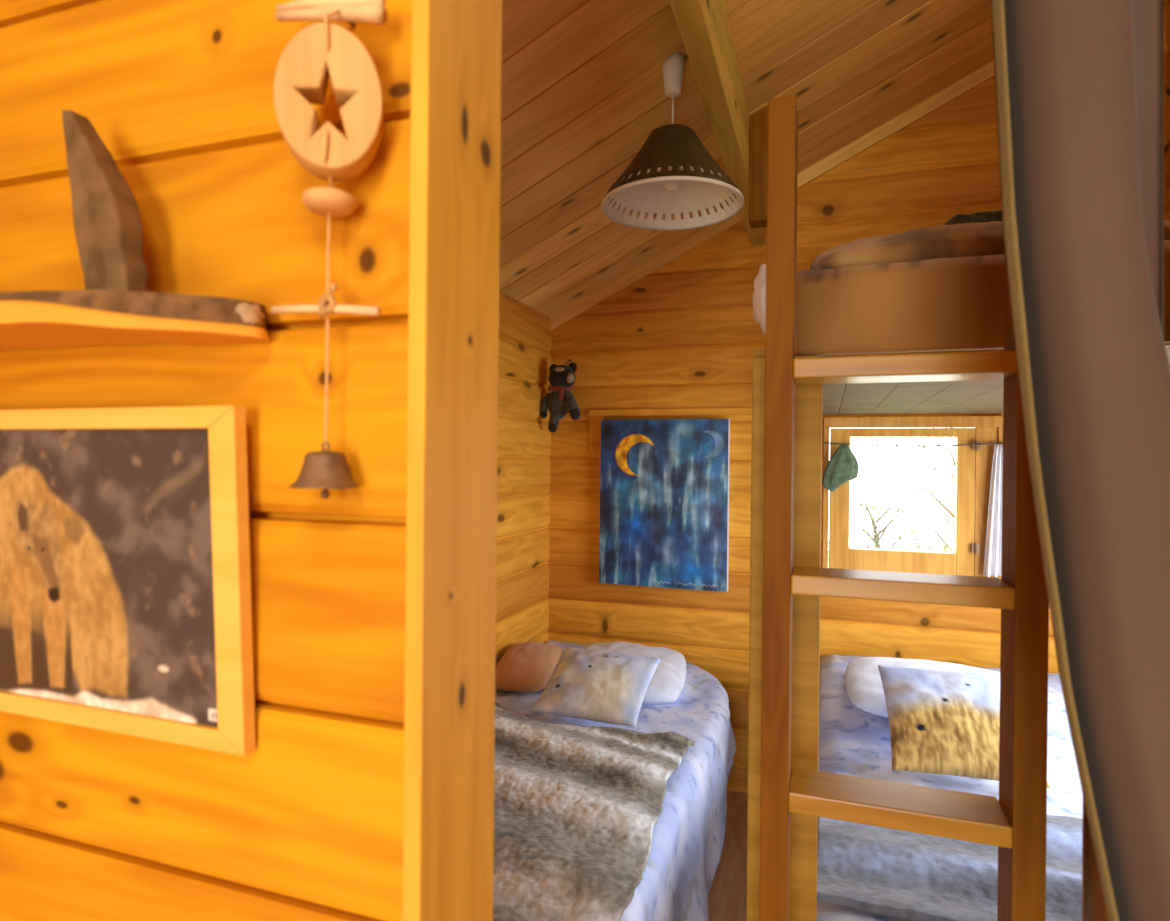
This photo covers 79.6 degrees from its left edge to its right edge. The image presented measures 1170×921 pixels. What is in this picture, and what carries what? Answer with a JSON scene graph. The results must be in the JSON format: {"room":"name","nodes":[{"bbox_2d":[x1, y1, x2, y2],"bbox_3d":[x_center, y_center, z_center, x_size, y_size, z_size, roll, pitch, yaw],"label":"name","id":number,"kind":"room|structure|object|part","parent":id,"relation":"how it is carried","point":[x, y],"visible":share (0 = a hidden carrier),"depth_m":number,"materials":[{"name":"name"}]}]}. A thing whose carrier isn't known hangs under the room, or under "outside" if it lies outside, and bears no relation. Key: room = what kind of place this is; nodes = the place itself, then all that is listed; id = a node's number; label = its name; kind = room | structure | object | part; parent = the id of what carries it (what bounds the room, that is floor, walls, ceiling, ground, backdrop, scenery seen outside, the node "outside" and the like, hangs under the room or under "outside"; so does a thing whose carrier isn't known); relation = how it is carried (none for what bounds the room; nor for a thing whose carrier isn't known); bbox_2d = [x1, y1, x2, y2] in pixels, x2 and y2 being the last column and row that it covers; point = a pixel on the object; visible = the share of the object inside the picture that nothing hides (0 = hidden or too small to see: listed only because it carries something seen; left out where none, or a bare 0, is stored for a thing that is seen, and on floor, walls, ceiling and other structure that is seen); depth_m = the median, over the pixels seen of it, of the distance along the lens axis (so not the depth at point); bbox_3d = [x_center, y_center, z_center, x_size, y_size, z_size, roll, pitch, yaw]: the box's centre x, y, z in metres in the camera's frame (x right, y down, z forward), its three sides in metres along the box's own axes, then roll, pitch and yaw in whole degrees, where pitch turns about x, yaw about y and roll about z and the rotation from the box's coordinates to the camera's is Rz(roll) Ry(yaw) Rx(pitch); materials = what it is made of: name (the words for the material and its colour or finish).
{"room":"cabin bedroom","nodes":[
{"label":"cabin bedroom","id":0,"kind":"room"},
{"bbox_2d":[0,0,411,920],"bbox_3d":[-0.550,0.149,0.739,0.918,2.529,0.085,1,0,19],"label":"wall partition","id":1,"kind":"structure","parent":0,"point":[96,824],"depth_m":0.61,"materials":[{"name":"brown wood"}]},
{"bbox_2d":[0,405,255,755],"bbox_3d":[-0.534,0.098,0.670,0.530,0.292,0.029,1,0,19],"label":"framed photograph","id":2,"kind":"object","parent":1,"relation":"attached to","point":[126,602],"visible":1,"depth_m":0.62,"materials":[{"name":"paper"}]},
{"bbox_2d":[0,290,269,351],"bbox_3d":[-0.553,-0.117,0.633,0.587,0.028,0.124,1,0,19],"label":"shelf","id":3,"kind":"object","parent":1,"relation":"attached to","point":[57,319],"visible":1,"depth_m":0.55,"materials":[{"name":"brown wood"}]},
{"bbox_2d":[62,110,147,290],"bbox_3d":[-0.414,-0.216,0.600,0.083,0.176,0.029,1,0,19],"label":"wooden sculpture","id":4,"kind":"object","parent":3,"relation":"on","point":[108,229],"visible":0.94,"depth_m":0.59,"materials":[{"name":"wood"}]},
{"bbox_2d":[271,0,387,498],"bbox_3d":[-0.201,-0.166,0.544,0.095,0.392,0.063,1,0,-7],"label":"bell ornament","id":5,"kind":"object","parent":1,"relation":"hanging from","point":[319,52],"visible":1,"depth_m":0.53,"materials":[{"name":"brown wood"}]},
{"bbox_3d":[-0.191,-0.180,0.533,0.013,0.335,0.038,1,0,-15],"label":"cord","id":6,"kind":"part","parent":5,"relation":"part of","materials":[{"name":"white fabric"}]},
{"bbox_2d":[402,0,501,920],"bbox_3d":[-0.109,0.150,0.587,0.016,2.537,0.126,1,0,19],"label":"door frame","id":7,"kind":"structure","parent":1,"relation":"attached to","point":[456,45],"depth_m":0.56,"materials":[{"name":"brown wood"}]},
{"bbox_2d":[495,291,551,667],"bbox_3d":[-1.071,0.366,0.781,0.090,2.083,5.390,1,0,19],"label":"wall","id":8,"kind":"structure","parent":0,"point":[525,333],"depth_m":3.00,"materials":[{"name":"brown wood"}]},
{"bbox_2d":[708,790,747,920],"bbox_3d":[0.077,1.445,0.377,2.367,0.050,5.370,1,0,19],"label":"floor","id":9,"kind":"structure","parent":0,"point":[727,898],"depth_m":2.43,"materials":[{"name":"brown wood"}]},
{"bbox_2d":[759,95,1048,920],"bbox_3d":[0.462,0.437,1.054,0.377,1.972,0.096,1,0,19],"label":"ladder","id":10,"kind":"object","parent":9,"relation":"on","point":[1016,823],"visible":0.9,"depth_m":1.03,"materials":[{"name":"brown wood"}]},
{"bbox_2d":[746,343,1169,920],"bbox_3d":[1.178,0.605,1.898,1.270,1.650,1.755,1,0,19],"label":"frame","id":11,"kind":"object","parent":9,"relation":"on","point":[812,401],"visible":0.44,"depth_m":1.26,"materials":[{"name":"brown wood"}]},
{"bbox_3d":[0.359,0.618,1.274,0.121,1.608,0.045,1,0,19],"label":"post","id":12,"kind":"part","parent":11,"relation":"part of","materials":[{"name":"brown wood"}]},
{"bbox_3d":[0.920,-0.190,1.111,1.269,0.020,0.025,1,0,19],"label":"rail","id":13,"kind":"part","parent":11,"relation":"part of","materials":[{"name":"brown wood"}]},
{"bbox_3d":[1.255,1.032,1.905,1.070,0.273,1.620,1,0,19],"label":"mattress","id":14,"kind":"object","parent":11,"relation":"on","visible":0},
{"bbox_2d":[817,654,1082,920],"bbox_3d":[1.226,0.984,1.905,1.139,0.404,1.672,1,0,19],"label":"sheet","id":15,"kind":"object","parent":14,"relation":"on","point":[853,741],"visible":0.16,"depth_m":2.05,"materials":[{"name":"fabric"}]},
{"bbox_2d":[845,657,999,717],"bbox_3d":[1.133,0.752,2.296,0.532,0.148,0.399,1,0,19],"label":"bed pillow","id":16,"kind":"object","parent":15,"relation":"on","point":[863,683],"visible":0.34,"depth_m":2.31,"materials":[{"name":"white fabric"}]},
{"bbox_2d":[817,814,1081,920],"bbox_3d":[1.046,0.834,1.392,1.122,0.055,0.568,1,0,19],"label":"fur throw","id":17,"kind":"object","parent":15,"relation":"on","point":[875,869],"visible":0.41,"depth_m":1.39,"materials":[{"name":"grey fur"}]},
{"bbox_2d":[878,665,1049,787],"bbox_3d":[1.023,0.717,1.932,0.372,0.220,0.252,1,0,14],"label":"cushion","id":18,"kind":"object","parent":15,"relation":"on","point":[941,722],"visible":0.77,"depth_m":1.90,"materials":[{"name":"fabric"}]},
{"bbox_3d":[1.219,-0.268,1.912,1.190,0.134,1.655,1,0,19],"label":"mattress","id":19,"kind":"object","parent":11,"relation":"on","visible":0},
{"bbox_2d":[795,240,1169,355],"bbox_3d":[1.187,-0.268,1.883,1.259,0.173,1.698,1,0,19],"label":"panel","id":20,"kind":"object","parent":19,"relation":"on","point":[957,303],"visible":0.44,"depth_m":1.22,"materials":[{"name":"brown wood"}]},
{"bbox_2d":[752,264,765,334],"bbox_3d":[0.397,-0.341,1.491,0.086,0.147,0.178,1,0,19],"label":"folded cloth","id":21,"kind":"object","parent":20,"relation":"on","point":[759,294],"visible":0.3,"depth_m":1.45,"materials":[{"name":"white fabric"}]},
{"bbox_2d":[810,220,1169,269],"bbox_3d":[0.780,-0.407,1.394,0.644,0.147,0.351,1,0,19],"label":"mattress","id":22,"kind":"object","parent":20,"relation":"on","point":[981,238],"visible":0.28,"depth_m":1.28,"materials":[{"name":"fabric"}]},
{"bbox_3d":[-0.113,1.148,2.202,0.770,0.535,1.860,1,0,19],"label":"bed","id":23,"kind":"object","parent":9,"relation":"on","visible":0,"materials":[{"name":"cotton fabric"},{"name":"fur"},{"name":"pine"}]},
{"bbox_2d":[495,640,736,920],"bbox_3d":[-0.042,1.041,2.196,0.925,0.411,1.938,1,0,19],"label":"sheet","id":24,"kind":"object","parent":23,"relation":"on","point":[688,837],"visible":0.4,"depth_m":2.04,"materials":[{"name":"white fabric"}]},
{"bbox_2d":[495,642,561,691],"bbox_3d":[-0.222,0.787,2.694,0.227,0.110,0.380,1,0,8],"label":"bed pillow","id":25,"kind":"object","parent":24,"relation":"on","point":[525,666],"visible":0.97,"depth_m":2.61,"materials":[{"name":"orange fabric"}]},
{"bbox_2d":[493,702,694,920],"bbox_3d":[-0.199,0.823,1.800,0.856,0.056,1.109,1,0,19],"label":"fur throw","id":26,"kind":"object","parent":24,"relation":"on","point":[577,808],"visible":0.5,"depth_m":1.62,"materials":[{"name":"fur"}]},
{"bbox_2d":[531,647,661,726],"bbox_3d":[0.044,0.740,2.326,0.350,0.155,0.300,1,0,21],"label":"cushion","id":27,"kind":"object","parent":24,"relation":"on","point":[587,684],"visible":1,"depth_m":2.27,"materials":[{"name":"fabric"}]},
{"bbox_2d":[584,641,685,703],"bbox_3d":[0.165,0.806,2.699,0.458,0.134,0.507,1,0,19],"label":"bed pillow","id":28,"kind":"object","parent":24,"relation":"on","point":[666,685],"visible":0.47,"depth_m":2.64,"materials":[{"name":"white fabric"}]},
{"bbox_2d":[499,0,993,317],"bbox_3d":[0.106,-1.257,0.373,2.547,1.277,5.370,1,0,19],"label":"ceiling","id":29,"kind":"structure","parent":0,"point":[582,85],"depth_m":2.14,"materials":[{"name":"brown wood"}]},
{"bbox_2d":[601,52,743,230],"bbox_3d":[0.233,-0.873,1.872,0.378,0.398,0.378,1,0,19],"label":"pendant lamp","id":30,"kind":"object","parent":29,"relation":"hanging from","point":[672,172],"visible":1,"depth_m":1.86,"materials":[{"name":"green metal"}]},
{"bbox_3d":[0.232,-0.764,1.872,0.060,0.089,0.060,1,0,19],"label":"bulb","id":31,"kind":"part","parent":30,"relation":"part of","materials":[{"name":"white glass"}]},
{"bbox_3d":[0.232,-0.776,1.872,0.375,0.196,0.375,1,0,19],"label":"lamp shade","id":32,"kind":"part","parent":30,"relation":"part of","materials":[{"name":"black metal"}]},
{"bbox_3d":[0.234,-0.935,1.871,0.006,0.110,0.005,1,0,27],"label":"cord","id":33,"kind":"part","parent":30,"relation":"part of","materials":[{"name":"white plastic"}]},
{"bbox_2d":[669,0,765,245],"bbox_3d":[-0.125,-1.030,0.452,0.060,0.215,5.370,1,0,19],"label":"ceiling beam","id":34,"kind":"structure","parent":29,"relation":"attached to","point":[703,25],"depth_m":1.79,"materials":[{"name":"brown wood"}]},
{"bbox_2d":[749,105,767,228],"bbox_3d":[0.583,-0.976,2.339,0.064,0.377,0.080,1,0,19],"label":"block","id":35,"kind":"object","parent":29,"relation":"hanging from","point":[758,134],"visible":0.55,"depth_m":2.30,"materials":[{"name":"red wood"}]},
{"bbox_2d":[547,0,1168,792],"bbox_3d":[0.975,-0.212,2.959,2.547,3.276,0.090,1,0,19],"label":"wall","id":36,"kind":"structure","parent":0,"point":[686,333],"depth_m":3.03,"materials":[{"name":"brown wood"}]},
{"bbox_2d":[540,359,579,432],"bbox_3d":[-0.087,-0.298,3.147,0.172,0.348,0.183,1,0,-34],"label":"plush toy","id":37,"kind":"object","parent":36,"relation":"attached to","point":[560,401],"visible":1,"depth_m":3.12,"materials":[{"name":"fabric"}]},
{"bbox_3d":[-0.171,-0.265,3.171,0.062,0.089,0.037,1,0,2],"label":"arm","id":38,"kind":"part","parent":37,"relation":"part of"},
{"bbox_3d":[-0.137,-0.188,3.153,0.050,0.071,0.062,1,0,19],"label":"leg","id":39,"kind":"part","parent":37,"relation":"part of","materials":[{"name":"grey fabric"}]},
{"bbox_3d":[-0.068,-0.276,3.119,0.069,0.075,0.037,1,0,33],"label":"arm","id":40,"kind":"part","parent":37,"relation":"part of"},
{"bbox_3d":[-0.063,-0.236,3.117,0.086,0.064,0.053,1,0,41],"label":"leg","id":41,"kind":"part","parent":37,"relation":"part of","materials":[{"name":"grey fabric"}]},
{"bbox_2d":[599,419,729,591],"bbox_3d":[0.345,0.188,3.099,0.571,0.738,0.049,1,0,19],"label":"canvas painting","id":42,"kind":"object","parent":36,"relation":"attached to","point":[665,483],"visible":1,"depth_m":3.07,"materials":[{"name":"fabric"}]},
{"bbox_2d":[589,408,751,452],"bbox_3d":[0.366,-0.130,3.108,0.730,0.198,0.024,1,0,19],"label":"trim","id":43,"kind":"structure","parent":36,"relation":"attached to","point":[596,416],"depth_m":3.14,"materials":[{"name":"brown wood"}]},
{"bbox_2d":[551,61,994,329],"bbox_3d":[0.968,-1.204,2.908,2.367,1.204,0.016,1,0,19],"label":"trim","id":44,"kind":"structure","parent":36,"relation":"attached to","point":[984,74],"depth_m":2.91,"materials":[{"name":"brown wood"}]},
{"bbox_2d":[822,416,1002,578],"bbox_3d":[1.297,0.151,2.802,0.657,0.647,0.098,1,0,19],"label":"window","id":45,"kind":"structure","parent":36,"relation":"in","point":[973,464],"depth_m":2.75,"materials":[{"name":"brown wood"}]},
{"bbox_2d":[824,442,1002,446],"bbox_3d":[1.282,-0.063,2.761,0.646,0.017,0.022,1,0,19],"label":"wire","id":46,"kind":"object","parent":45,"relation":"attached to","point":[896,445],"visible":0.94,"depth_m":2.75,"materials":[{"name":"metal"}]},
{"bbox_2d":[822,445,858,491],"bbox_3d":[1.028,0.032,2.824,0.138,0.190,0.044,1,0,19],"label":"cloth bundle","id":47,"kind":"object","parent":46,"relation":"hanging from","point":[843,466],"visible":1,"depth_m":2.81,"materials":[{"name":"green fabric"}]},
{"bbox_2d":[983,444,1002,577],"bbox_3d":[1.552,0.189,2.651,0.078,0.506,0.022,1,0,19],"label":"window curtain","id":48,"kind":"object","parent":46,"relation":"hanging from","point":[993,545],"visible":0.79,"depth_m":2.65,"materials":[{"name":"white fabric"}]},
{"bbox_3d":[1.593,-0.866,2.642,0.425,0.014,0.115,1,0,19],"label":"wall ledge","id":49,"kind":"object","parent":36,"relation":"attached to","visible":0},
{"bbox_2d":[946,211,1002,224],"bbox_3d":[1.571,-0.908,2.646,0.380,0.074,0.061,1,0,19],"label":"cloth","id":50,"kind":"object","parent":49,"relation":"on","point":[990,216],"visible":0.33,"depth_m":2.65,"materials":[{"name":"black fabric"}]},
{"bbox_2d":[1164,0,1169,220],"bbox_3d":[1.260,-0.183,-0.012,0.090,3.232,5.390,1,0,19],"label":"wall","id":51,"kind":"structure","parent":0,"point":[1167,34],"depth_m":2.52,"materials":[{"name":"brown wood"}]},
{"bbox_3d":[0.964,-0.761,0.714,0.949,0.018,0.018,1,0,19],"label":"curtain rod","id":52,"kind":"object","parent":51,"relation":"attached to","visible":0},
{"bbox_2d":[1082,0,1163,920],"bbox_3d":[0.631,0.316,0.825,0.098,2.140,0.038,1,0,19],"label":"curtain","id":53,"kind":"object","parent":52,"relation":"hanging from","point":[1148,15],"visible":0.12,"depth_m":0.81,"materials":[{"name":"brown fabric"}]},
{"bbox_3d":[0.623,-0.764,0.460,1.432,0.060,0.269,1,0,19],"label":"curtain rod","id":54,"kind":"object","parent":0,"visible":0},
{"bbox_2d":[991,0,1169,920],"bbox_3d":[0.591,0.316,0.595,0.485,2.140,0.098,1,0,19],"label":"curtain","id":55,"kind":"object","parent":54,"relation":"hanging from","point":[1093,363],"visible":1,"depth_m":0.60,"materials":[{"name":"brown fabric"}]},
{"label":"outside","id":56,"kind":"structure","parent":0,"visible":0},
{"bbox_3d":[0.301,1.982,0.950,28.000,0.120,30.000,1,0,19],"label":"ground","id":57,"kind":"structure","parent":56,"visible":0},
{"bbox_2d":[828,495,925,560],"bbox_3d":[3.649,1.186,8.759,1.225,1.523,1.260,1,0,19],"label":"tree","id":58,"kind":"object","parent":57,"relation":"on","point":[877,545],"visible":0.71,"depth_m":8.76,"materials":[{"name":"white plant"}]},
{"bbox_2d":[898,437,955,552],"bbox_3d":[3.489,0.786,6.531,1.295,2.325,1.291,1,0,19],"label":"tree","id":59,"kind":"object","parent":57,"relation":"on","point":[946,547],"visible":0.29,"depth_m":6.60,"materials":[{"name":"bark"},{"name":"wood"}]}
]}

